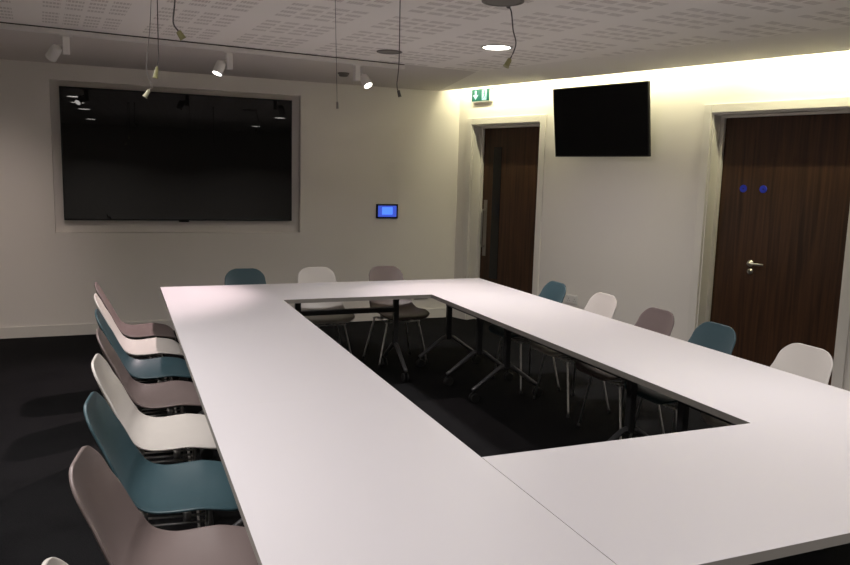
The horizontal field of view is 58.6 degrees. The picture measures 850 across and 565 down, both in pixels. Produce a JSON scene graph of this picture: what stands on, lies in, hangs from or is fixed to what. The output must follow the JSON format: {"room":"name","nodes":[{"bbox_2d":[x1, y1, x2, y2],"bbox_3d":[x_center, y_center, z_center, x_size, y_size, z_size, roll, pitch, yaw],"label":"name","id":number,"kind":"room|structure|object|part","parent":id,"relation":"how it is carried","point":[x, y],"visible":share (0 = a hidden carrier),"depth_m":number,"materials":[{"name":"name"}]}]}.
{"room":"conference room","nodes":[
{"label":"conference room","id":0,"kind":"room"},
{"bbox_2d":[0,59,459,326],"bbox_3d":[-2.569,-1.058,7.696,6.463,3.100,0.200,-2,9,-22],"label":"wall","id":1,"kind":"structure","parent":0,"point":[379,146],"depth_m":7.91,"materials":[{"name":"paint"}]},
{"bbox_2d":[59,86,291,221],"bbox_3d":[-2.447,-1.251,7.646,2.204,1.274,0.099,-2,9,-22],"label":"television","id":2,"kind":"object","parent":1,"relation":"attached to","point":[127,155],"visible":1,"depth_m":7.57,"materials":[{"name":"black"}]},
{"bbox_2d":[0,308,452,338],"bbox_3d":[-2.568,0.438,7.806,6.263,0.107,0.018,-2,9,-22],"label":"baseboard","id":3,"kind":"structure","parent":1,"relation":"attached to","point":[69,329],"depth_m":7.43,"materials":[{"name":"white"}]},
{"bbox_2d":[376,204,397,217],"bbox_3d":[-0.425,-0.799,8.487,0.256,0.160,0.024,-2,9,-22],"label":"panel","id":4,"kind":"object","parent":1,"relation":"attached to","point":[382,210],"visible":1,"depth_m":8.47,"materials":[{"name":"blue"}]},
{"bbox_2d":[0,0,849,90],"bbox_3d":[1.118,-1.380,3.111,9.688,0.030,10.876,-2,9,-22],"label":"ceiling","id":5,"kind":"structure","parent":0,"point":[441,41],"depth_m":5.10,"materials":[{"name":"grey paint"}]},
{"bbox_2d":[142,6,151,97],"bbox_3d":[-1.280,-1.170,3.509,0.072,0.625,0.026,-2,9,-22],"label":"hanging cord","id":6,"kind":"object","parent":5,"relation":"hanging from","point":[147,92],"visible":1,"depth_m":3.53,"materials":[{"name":"grey plastic"}]},
{"bbox_2d":[152,0,158,78],"bbox_3d":[-1.260,-1.223,3.542,0.043,0.528,0.028,-2,9,-22],"label":"cord","id":7,"kind":"object","parent":5,"relation":"hanging from","point":[155,75],"visible":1,"depth_m":3.56,"materials":[{"name":"grey plastic"}]},
{"bbox_2d":[172,0,185,40],"bbox_3d":[-1.159,-1.317,3.568,0.062,0.344,0.034,-2,9,-22],"label":"cord","id":8,"kind":"object","parent":5,"relation":"hanging from","point":[180,34],"visible":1,"depth_m":3.58,"materials":[{"name":"grey plastic"}]},
{"bbox_2d":[0,22,404,69],"bbox_3d":[-2.269,-1.761,5.418,4.750,0.042,0.042,-3,9,-28],"label":"track","id":9,"kind":"object","parent":5,"relation":"attached to","point":[3,25],"visible":1,"depth_m":5.68,"materials":[{"name":"grey metal"}]},
{"bbox_2d":[45,34,72,61],"bbox_3d":[-2.552,-1.633,5.282,0.178,0.189,0.118,-3,9,-28],"label":"track spotlight","id":10,"kind":"object","parent":9,"relation":"attached to","point":[54,51],"visible":1,"depth_m":5.27,"materials":[{"name":"white paint"}]},
{"bbox_2d":[212,51,234,75],"bbox_3d":[-1.545,-1.679,5.813,0.178,0.191,0.087,-3,9,-28],"label":"track spotlight","id":11,"kind":"object","parent":9,"relation":"attached to","point":[220,65],"visible":1,"depth_m":5.81,"materials":[{"name":"white paint"}]},
{"bbox_2d":[351,64,371,88],"bbox_3d":[-0.528,-1.728,6.359,0.171,0.192,0.114,-3,9,-28],"label":"track spotlight","id":12,"kind":"object","parent":9,"relation":"attached to","point":[366,82],"visible":1,"depth_m":6.34,"materials":[{"name":"white paint"}]},
{"bbox_2d":[335,0,337,108],"bbox_3d":[-0.457,-1.204,3.872,0.038,0.616,0.024,-2,9,-22],"label":"hanging cord","id":13,"kind":"object","parent":5,"relation":"hanging from","point":[335,0],"visible":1,"depth_m":3.88,"materials":[{"name":"grey plastic"}]},
{"bbox_2d":[338,72,348,76],"bbox_3d":[-0.775,-1.975,7.202,0.110,0.036,0.110,-2,9,-22],"label":"smoke detector","id":14,"kind":"object","parent":5,"relation":"attached to","point":[341,74],"visible":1,"depth_m":7.17,"materials":[{"name":"grey plastic"}]},
{"bbox_2d":[377,50,401,53],"bbox_3d":[-0.276,-1.790,5.885,0.202,0.007,0.202,-2,9,-22],"label":"recessed light","id":15,"kind":"object","parent":5,"relation":"in","point":[378,51],"visible":0.94,"depth_m":5.87,"materials":[{"name":"grey"}]},
{"bbox_2d":[396,0,401,96],"bbox_3d":[-0.133,-1.252,3.997,0.032,0.538,0.024,-2,9,-22],"label":"hanging cord","id":16,"kind":"object","parent":5,"relation":"hanging from","point":[398,91],"visible":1,"depth_m":4.00,"materials":[{"name":"grey plastic"}]},
{"bbox_2d":[481,44,512,49],"bbox_3d":[0.526,-1.720,5.546,0.238,0.007,0.238,-2,9,-22],"label":"recessed light","id":17,"kind":"object","parent":5,"relation":"in","point":[491,46],"visible":1,"depth_m":5.54,"materials":[{"name":"white paint"}]},
{"bbox_2d":[482,0,523,6],"bbox_3d":[0.421,-1.518,4.095,0.232,0.007,0.232,-2,9,-22],"label":"recessed light","id":18,"kind":"object","parent":5,"relation":"in","point":[499,3],"visible":1,"depth_m":4.12,"materials":[{"name":"grey metal"}]},
{"bbox_2d":[503,6,516,68],"bbox_3d":[0.471,-1.371,4.236,0.075,0.342,0.047,-4,10,-37],"label":"hanging cord","id":19,"kind":"object","parent":5,"relation":"hanging from","point":[508,61],"visible":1,"depth_m":4.23,"materials":[{"name":"grey plastic"}]},
{"bbox_2d":[0,317,849,564],"bbox_3d":[1.291,1.236,3.634,10.657,0.100,11.376,-2,9,-22],"label":"floor","id":20,"kind":"structure","parent":0,"point":[46,383],"depth_m":5.32,"materials":[{"name":"black carpet"}]},
{"bbox_2d":[42,557,67,564],"bbox_3d":[-0.535,0.999,1.644,0.537,0.826,0.489,-1,8,-16],"label":"shell chair","id":21,"kind":"object","parent":20,"relation":"on","point":[52,560],"visible":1,"depth_m":1.62,"materials":[{"name":"white plastic"}]},
{"bbox_2d":[94,282,175,356],"bbox_3d":[-2.111,0.407,5.537,0.537,0.826,0.489,-2,9,-22],"label":"shell chair","id":22,"kind":"object","parent":20,"relation":"on","point":[146,330],"visible":0.73,"depth_m":5.59,"materials":[{"name":"plastic"}]},
{"bbox_2d":[94,293,182,380],"bbox_3d":[-1.896,0.483,5.036,0.537,0.826,0.489,-2,9,-22],"label":"shell chair","id":23,"kind":"object","parent":20,"relation":"on","point":[143,348],"visible":0.72,"depth_m":5.09,"materials":[{"name":"white plastic"}]},
{"bbox_3d":[-1.888,0.491,5.041,0.278,0.065,0.330,-2,9,-22],"label":"mounting frame","id":24,"kind":"part","parent":23,"relation":"part of","materials":[{"name":"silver metal"}]},
{"bbox_2d":[95,309,191,453],"bbox_3d":[-1.657,0.565,4.503,0.537,0.826,0.489,-2,9,-22],"label":"shell chair","id":25,"kind":"object","parent":20,"relation":"on","point":[157,369],"visible":0.71,"depth_m":4.54,"materials":[{"name":"teal plastic"}]},
{"bbox_3d":[-1.649,0.573,4.507,0.278,0.065,0.330,-2,9,-22],"label":"mounting frame","id":26,"kind":"part","parent":25,"relation":"part of","materials":[{"name":"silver metal"}]},
{"bbox_2d":[96,328,201,461],"bbox_3d":[-1.421,0.646,3.978,0.537,0.826,0.489,-2,9,-22],"label":"shell chair","id":27,"kind":"object","parent":20,"relation":"on","point":[169,395],"visible":0.69,"depth_m":4.00,"materials":[{"name":"grey plastic"}]},
{"bbox_3d":[-1.413,0.653,3.983,0.278,0.065,0.330,-2,9,-22],"label":"mounting frame","id":28,"kind":"part","parent":27,"relation":"part of","materials":[{"name":"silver metal"}]},
{"bbox_2d":[91,354,216,527],"bbox_3d":[-1.193,0.731,3.418,0.537,0.826,0.489,-1,8,-17],"label":"shell chair","id":29,"kind":"object","parent":20,"relation":"on","point":[173,433],"visible":0.7,"depth_m":3.42,"materials":[{"name":"white plastic"}]},
{"bbox_3d":[-1.185,0.739,3.422,0.278,0.065,0.330,-1,8,-17],"label":"mounting frame","id":30,"kind":"part","parent":29,"relation":"part of","materials":[{"name":"silver metal"}]},
{"bbox_3d":[-1.001,0.964,3.320,0.021,0.382,0.119,-3,9,-30],"label":"leg","id":31,"kind":"part","parent":29,"relation":"part of","materials":[{"name":"silver metal"}]},
{"bbox_2d":[83,392,238,526],"bbox_3d":[-0.962,0.819,2.838,0.537,0.826,0.489,-1,8,-15],"label":"shell chair","id":32,"kind":"object","parent":20,"relation":"on","point":[186,487],"visible":0.8,"depth_m":2.83,"materials":[{"name":"teal plastic"}]},
{"bbox_3d":[-0.954,0.827,2.842,0.278,0.065,0.330,-1,8,-15],"label":"mounting frame","id":33,"kind":"part","parent":32,"relation":"part of","materials":[{"name":"silver metal"}]},
{"bbox_3d":[-0.868,1.002,3.081,0.021,0.382,0.119,1,8,-2],"label":"leg","id":34,"kind":"part","parent":32,"relation":"part of","materials":[{"name":"silver metal"}]},
{"bbox_2d":[69,446,257,564],"bbox_3d":[-0.750,0.903,2.283,0.537,0.826,0.489,0,8,-13],"label":"shell chair","id":35,"kind":"object","parent":20,"relation":"on","point":[123,535],"visible":0.93,"depth_m":2.34,"materials":[{"name":"grey plastic"}]},
{"bbox_2d":[160,284,308,414],"bbox_3d":[-1.404,0.498,5.372,0.800,0.730,1.615,-2,9,-22],"label":"meeting table","id":36,"kind":"object","parent":20,"relation":"on","point":[186,306],"visible":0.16,"depth_m":5.17,"materials":[{"name":"white laminate"}]},
{"bbox_2d":[224,268,265,284],"bbox_3d":[-1.444,0.327,6.234,0.489,0.826,0.537,-2,9,-22],"label":"shell chair","id":37,"kind":"object","parent":20,"relation":"on","point":[243,276],"visible":0.18,"depth_m":6.41,"materials":[{"name":"teal plastic"}]},
{"bbox_2d":[175,321,396,525],"bbox_3d":[-0.800,0.724,3.891,0.800,0.730,1.615,-2,9,-22],"label":"meeting table","id":38,"kind":"object","parent":20,"relation":"on","point":[233,364],"visible":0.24,"depth_m":3.63,"materials":[{"name":"white laminate"}]},
{"bbox_2d":[297,267,354,353],"bbox_3d":[-0.874,0.309,6.464,0.489,0.826,0.537,-2,9,-22],"label":"shell chair","id":39,"kind":"object","parent":20,"relation":"on","point":[308,274],"visible":0.62,"depth_m":6.58,"materials":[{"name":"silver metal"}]},
{"bbox_3d":[-0.870,0.319,6.457,0.330,0.065,0.278,-2,9,-22],"label":"mounting frame","id":40,"kind":"part","parent":39,"relation":"part of","materials":[{"name":"silver metal"}]},
{"bbox_3d":[-0.764,0.495,6.694,0.025,0.383,0.129,9,11,42],"label":"leg","id":41,"kind":"part","parent":39,"relation":"part of","materials":[{"name":"silver metal"}]},
{"bbox_3d":[-0.654,0.536,6.423,0.119,0.382,0.021,0,8,-9],"label":"leg","id":42,"kind":"part","parent":39,"relation":"part of","materials":[{"name":"silver metal"}]},
{"bbox_2d":[264,280,431,381],"bbox_3d":[-0.646,0.414,6.113,1.164,0.730,0.800,-2,9,-22],"label":"meeting table","id":43,"kind":"object","parent":20,"relation":"on","point":[297,293],"visible":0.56,"depth_m":6.04,"materials":[{"name":"white laminate"}]},
{"bbox_2d":[362,266,429,367],"bbox_3d":[-0.257,0.293,6.702,0.489,0.826,0.537,-3,9,-28],"label":"shell chair","id":44,"kind":"object","parent":20,"relation":"on","point":[408,310],"visible":0.72,"depth_m":6.77,"materials":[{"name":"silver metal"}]},
{"bbox_3d":[-0.492,0.491,6.772,0.129,0.383,0.025,1,8,-3],"label":"leg","id":45,"kind":"part","parent":44,"relation":"part of","materials":[{"name":"silver metal"}]},
{"bbox_3d":[-0.352,0.531,6.514,0.119,0.382,0.021,-5,11,-41],"label":"leg","id":46,"kind":"part","parent":44,"relation":"part of","materials":[{"name":"silver metal"}]},
{"bbox_3d":[-0.253,0.302,6.695,0.330,0.065,0.278,-3,9,-28],"label":"mounting frame","id":47,"kind":"part","parent":44,"relation":"part of","materials":[{"name":"silver metal"}]},
{"bbox_3d":[-0.169,0.476,6.943,0.025,0.383,0.129,7,10,36],"label":"leg","id":48,"kind":"part","parent":44,"relation":"part of","materials":[{"name":"silver metal"}]},
{"bbox_3d":[-0.031,0.516,6.684,0.119,0.382,0.021,-1,8,-15],"label":"leg","id":49,"kind":"part","parent":44,"relation":"part of","materials":[{"name":"silver metal"}]},
{"bbox_2d":[205,391,615,564],"bbox_3d":[-0.196,0.950,2.409,0.800,0.730,1.615,-2,9,-22],"label":"meeting table","id":50,"kind":"object","parent":20,"relation":"on","point":[369,478],"visible":1,"depth_m":2.20,"materials":[{"name":"white laminate"}]},
{"bbox_2d":[397,278,538,385],"bbox_3d":[0.321,0.408,6.343,0.800,0.730,1.100,-2,9,-22],"label":"meeting table","id":51,"kind":"object","parent":20,"relation":"on","point":[442,290],"visible":0.93,"depth_m":6.20,"materials":[{"name":"white laminate"}]},
{"bbox_2d":[489,281,565,393],"bbox_3d":[0.817,0.413,6.055,0.537,0.826,0.489,-2,9,-22],"label":"shell chair","id":52,"kind":"object","parent":20,"relation":"on","point":[553,290],"visible":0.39,"depth_m":6.06,"materials":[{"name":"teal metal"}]},
{"bbox_3d":[0.603,0.602,6.195,0.021,0.382,0.119,-4,10,-35],"label":"leg","id":53,"kind":"part","parent":52,"relation":"part of","materials":[{"name":"silver metal"}]},
{"bbox_3d":[0.739,0.653,5.862,0.021,0.382,0.119,0,8,-9],"label":"leg","id":54,"kind":"part","parent":52,"relation":"part of","materials":[{"name":"silver metal"}]},
{"bbox_3d":[0.808,0.422,6.053,0.278,0.065,0.330,-2,9,-22],"label":"mounting frame","id":55,"kind":"part","parent":52,"relation":"part of","materials":[{"name":"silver metal"}]},
{"bbox_3d":[0.877,0.594,6.306,0.025,0.383,0.129,2,8,3],"label":"leg","id":56,"kind":"part","parent":52,"relation":"part of","materials":[{"name":"silver metal"}]},
{"bbox_3d":[1.013,0.645,5.971,0.129,0.383,0.025,9,11,42],"label":"leg","id":57,"kind":"part","parent":52,"relation":"part of","materials":[{"name":"silver metal"}]},
{"bbox_2d":[530,292,616,418],"bbox_3d":[1.077,0.499,5.498,0.537,0.826,0.489,-2,9,-22],"label":"shell chair","id":58,"kind":"object","parent":20,"relation":"on","point":[603,304],"visible":0.43,"depth_m":5.50,"materials":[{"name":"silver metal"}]},
{"bbox_3d":[0.862,0.688,5.638,0.021,0.382,0.119,-4,10,-35],"label":"leg","id":59,"kind":"part","parent":58,"relation":"part of","materials":[{"name":"silver metal"}]},
{"bbox_3d":[1.068,0.507,5.496,0.278,0.065,0.330,-2,9,-22],"label":"mounting frame","id":60,"kind":"part","parent":58,"relation":"part of","materials":[{"name":"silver metal"}]},
{"bbox_3d":[0.998,0.739,5.304,0.021,0.382,0.119,0,8,-9],"label":"leg","id":61,"kind":"part","parent":58,"relation":"part of","materials":[{"name":"silver metal"}]},
{"bbox_3d":[1.136,0.680,5.749,0.025,0.383,0.129,2,8,3],"label":"leg","id":62,"kind":"part","parent":58,"relation":"part of","materials":[{"name":"silver metal"}]},
{"bbox_3d":[1.273,0.731,5.414,0.129,0.383,0.025,9,11,42],"label":"leg","id":63,"kind":"part","parent":58,"relation":"part of","materials":[{"name":"silver metal"}]},
{"bbox_2d":[447,297,718,440],"bbox_3d":[0.885,0.619,4.958,0.800,0.730,1.920,-2,9,-22],"label":"meeting table","id":64,"kind":"object","parent":20,"relation":"on","point":[589,338],"visible":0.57,"depth_m":4.66,"materials":[{"name":"white laminate"}]},
{"bbox_2d":[575,307,674,439],"bbox_3d":[1.288,0.589,4.900,0.537,0.826,0.489,-2,9,-22],"label":"shell chair","id":65,"kind":"object","parent":20,"relation":"on","point":[658,320],"visible":0.38,"depth_m":4.90,"materials":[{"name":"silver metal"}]},
{"bbox_3d":[1.074,0.778,5.040,0.021,0.382,0.119,-4,10,-35],"label":"leg","id":66,"kind":"part","parent":65,"relation":"part of","materials":[{"name":"silver metal"}]},
{"bbox_3d":[1.280,0.598,4.898,0.278,0.065,0.330,-2,9,-22],"label":"mounting frame","id":67,"kind":"part","parent":65,"relation":"part of","materials":[{"name":"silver metal"}]},
{"bbox_3d":[1.210,0.829,4.706,0.021,0.382,0.119,0,8,-9],"label":"leg","id":68,"kind":"part","parent":65,"relation":"part of","materials":[{"name":"silver metal"}]},
{"bbox_3d":[1.348,0.770,5.151,0.025,0.383,0.129,2,8,3],"label":"leg","id":69,"kind":"part","parent":65,"relation":"part of","materials":[{"name":"silver metal"}]},
{"bbox_3d":[1.484,0.821,4.816,0.129,0.383,0.025,9,11,42],"label":"leg","id":70,"kind":"part","parent":65,"relation":"part of","materials":[{"name":"silver metal"}]},
{"bbox_2d":[482,411,849,564],"bbox_3d":[1.238,0.968,2.555,1.961,0.730,0.805,-2,9,-22],"label":"meeting table","id":71,"kind":"object","parent":20,"relation":"on","point":[757,492],"visible":0.91,"depth_m":2.28,"materials":[{"name":"white laminate"}]},
{"bbox_2d":[624,322,735,437],"bbox_3d":[1.488,0.660,4.436,0.537,0.826,0.489,-2,9,-22],"label":"shell chair","id":72,"kind":"object","parent":20,"relation":"on","point":[711,335],"visible":0.45,"depth_m":4.44,"materials":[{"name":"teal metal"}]},
{"bbox_3d":[1.274,0.849,4.576,0.021,0.382,0.119,-4,10,-35],"label":"leg","id":73,"kind":"part","parent":72,"relation":"part of","materials":[{"name":"silver metal"}]},
{"bbox_3d":[1.479,0.668,4.434,0.278,0.065,0.330,-2,9,-22],"label":"mounting frame","id":74,"kind":"part","parent":72,"relation":"part of","materials":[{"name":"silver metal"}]},
{"bbox_3d":[1.410,0.900,4.242,0.021,0.382,0.119,0,8,-9],"label":"leg","id":75,"kind":"part","parent":72,"relation":"part of","materials":[{"name":"silver metal"}]},
{"bbox_3d":[1.552,0.841,4.688,0.065,0.382,0.115,-2,9,-22],"label":"leg","id":76,"kind":"part","parent":72,"relation":"part of","materials":[{"name":"silver metal"}]},
{"bbox_2d":[597,352,849,549],"bbox_3d":[1.435,0.824,3.610,0.800,0.730,1.022,-2,9,-22],"label":"meeting table","id":77,"kind":"object","parent":20,"relation":"on","point":[732,390],"visible":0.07,"depth_m":3.49,"materials":[{"name":"white laminate"}]},
{"bbox_2d":[701,343,832,426],"bbox_3d":[1.746,0.745,3.883,0.537,0.826,0.489,-2,9,-22],"label":"shell chair","id":78,"kind":"object","parent":20,"relation":"on","point":[806,361],"visible":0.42,"depth_m":3.92,"materials":[{"name":"white plastic"}]},
{"bbox_2d":[454,51,849,390],"bbox_3d":[4.152,-0.447,4.663,0.301,3.100,11.750,-5,11,-40],"label":"wall","id":79,"kind":"structure","parent":0,"point":[623,228],"depth_m":6.95,"materials":[{"name":"paint"}]},
{"bbox_2d":[453,309,460,318],"bbox_3d":[4.079,1.062,4.668,0.028,0.107,11.480,-5,11,-40],"label":"baseboard","id":80,"kind":"structure","parent":79,"relation":"attached to","point":[457,314],"depth_m":8.91,"materials":[{"name":"white"}]},
{"bbox_2d":[470,86,493,102],"bbox_3d":[0.624,-2.069,8.339,0.050,0.160,0.330,-5,11,-40],"label":"exit sign","id":81,"kind":"object","parent":79,"relation":"attached to","point":[478,94],"visible":0.99,"depth_m":8.31,"materials":[{"name":"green plastic"}]},
{"bbox_3d":[0.612,-2.061,8.330,0.003,0.126,0.276,-5,11,-40],"label":"green panel","id":82,"kind":"part","parent":81,"relation":"part of","materials":[{"name":"green plastic"}]},
{"bbox_2d":[461,114,546,319],"bbox_3d":[0.935,-0.653,8.370,0.300,2.297,1.146,-5,11,-40],"label":"door","id":83,"kind":"structure","parent":79,"relation":"in","point":[505,180],"depth_m":8.42,"materials":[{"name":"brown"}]},
{"bbox_3d":[0.662,-0.624,8.675,0.062,0.439,0.020,-5,11,-40],"label":"pull handle","id":84,"kind":"part","parent":83,"relation":"part of","materials":[{"name":"silver metal"}]},
{"bbox_3d":[0.686,-0.626,8.696,0.004,0.640,0.052,-5,11,-40],"label":"pull plate","id":85,"kind":"part","parent":83,"relation":"part of","materials":[{"name":"silver metal"}]},
{"bbox_3d":[0.796,-0.777,8.550,0.006,1.485,0.127,-5,11,-40],"label":"vision panel","id":86,"kind":"part","parent":83,"relation":"part of","materials":[{"name":"glass"}]},
{"bbox_2d":[566,294,577,303],"bbox_3d":[1.474,0.169,7.618,0.013,0.086,0.146,-5,11,-40],"label":"wall socket","id":87,"kind":"object","parent":79,"relation":"attached to","point":[572,299],"visible":1,"depth_m":7.61,"materials":[{"name":"white plastic"}]},
{"bbox_2d":[553,81,650,156],"bbox_3d":[1.641,-1.506,7.076,0.150,0.652,1.070,-5,11,-40],"label":"television","id":88,"kind":"object","parent":79,"relation":"attached to","point":[607,120],"visible":1,"depth_m":7.01,"materials":[{"name":"black"}]},
{"bbox_2d":[686,96,849,388],"bbox_3d":[2.862,-0.291,6.157,0.300,2.303,1.303,-5,11,-40],"label":"door","id":89,"kind":"structure","parent":79,"relation":"in","point":[774,265],"depth_m":6.17,"materials":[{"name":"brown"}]},
{"bbox_2d":[740,185,746,191],"bbox_3d":[2.672,-0.788,6.358,0.004,0.062,0.062,-5,11,-40],"label":"door sign","id":90,"kind":"object","parent":89,"relation":"attached to","point":[743,188],"visible":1,"depth_m":6.36,"materials":[{"name":"blue plastic"}]},
{"bbox_3d":[2.742,-0.153,6.300,0.061,0.054,0.157,-5,11,-40],"label":"lever handle","id":91,"kind":"part","parent":89,"relation":"part of","materials":[{"name":"silver metal"}]},
{"bbox_2d":[760,185,766,192],"bbox_3d":[2.782,-0.768,6.231,0.004,0.062,0.062,-5,11,-40],"label":"door sign","id":92,"kind":"object","parent":89,"relation":"attached to","point":[763,189],"visible":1,"depth_m":6.23,"materials":[{"name":"blue plastic"}]}
]}

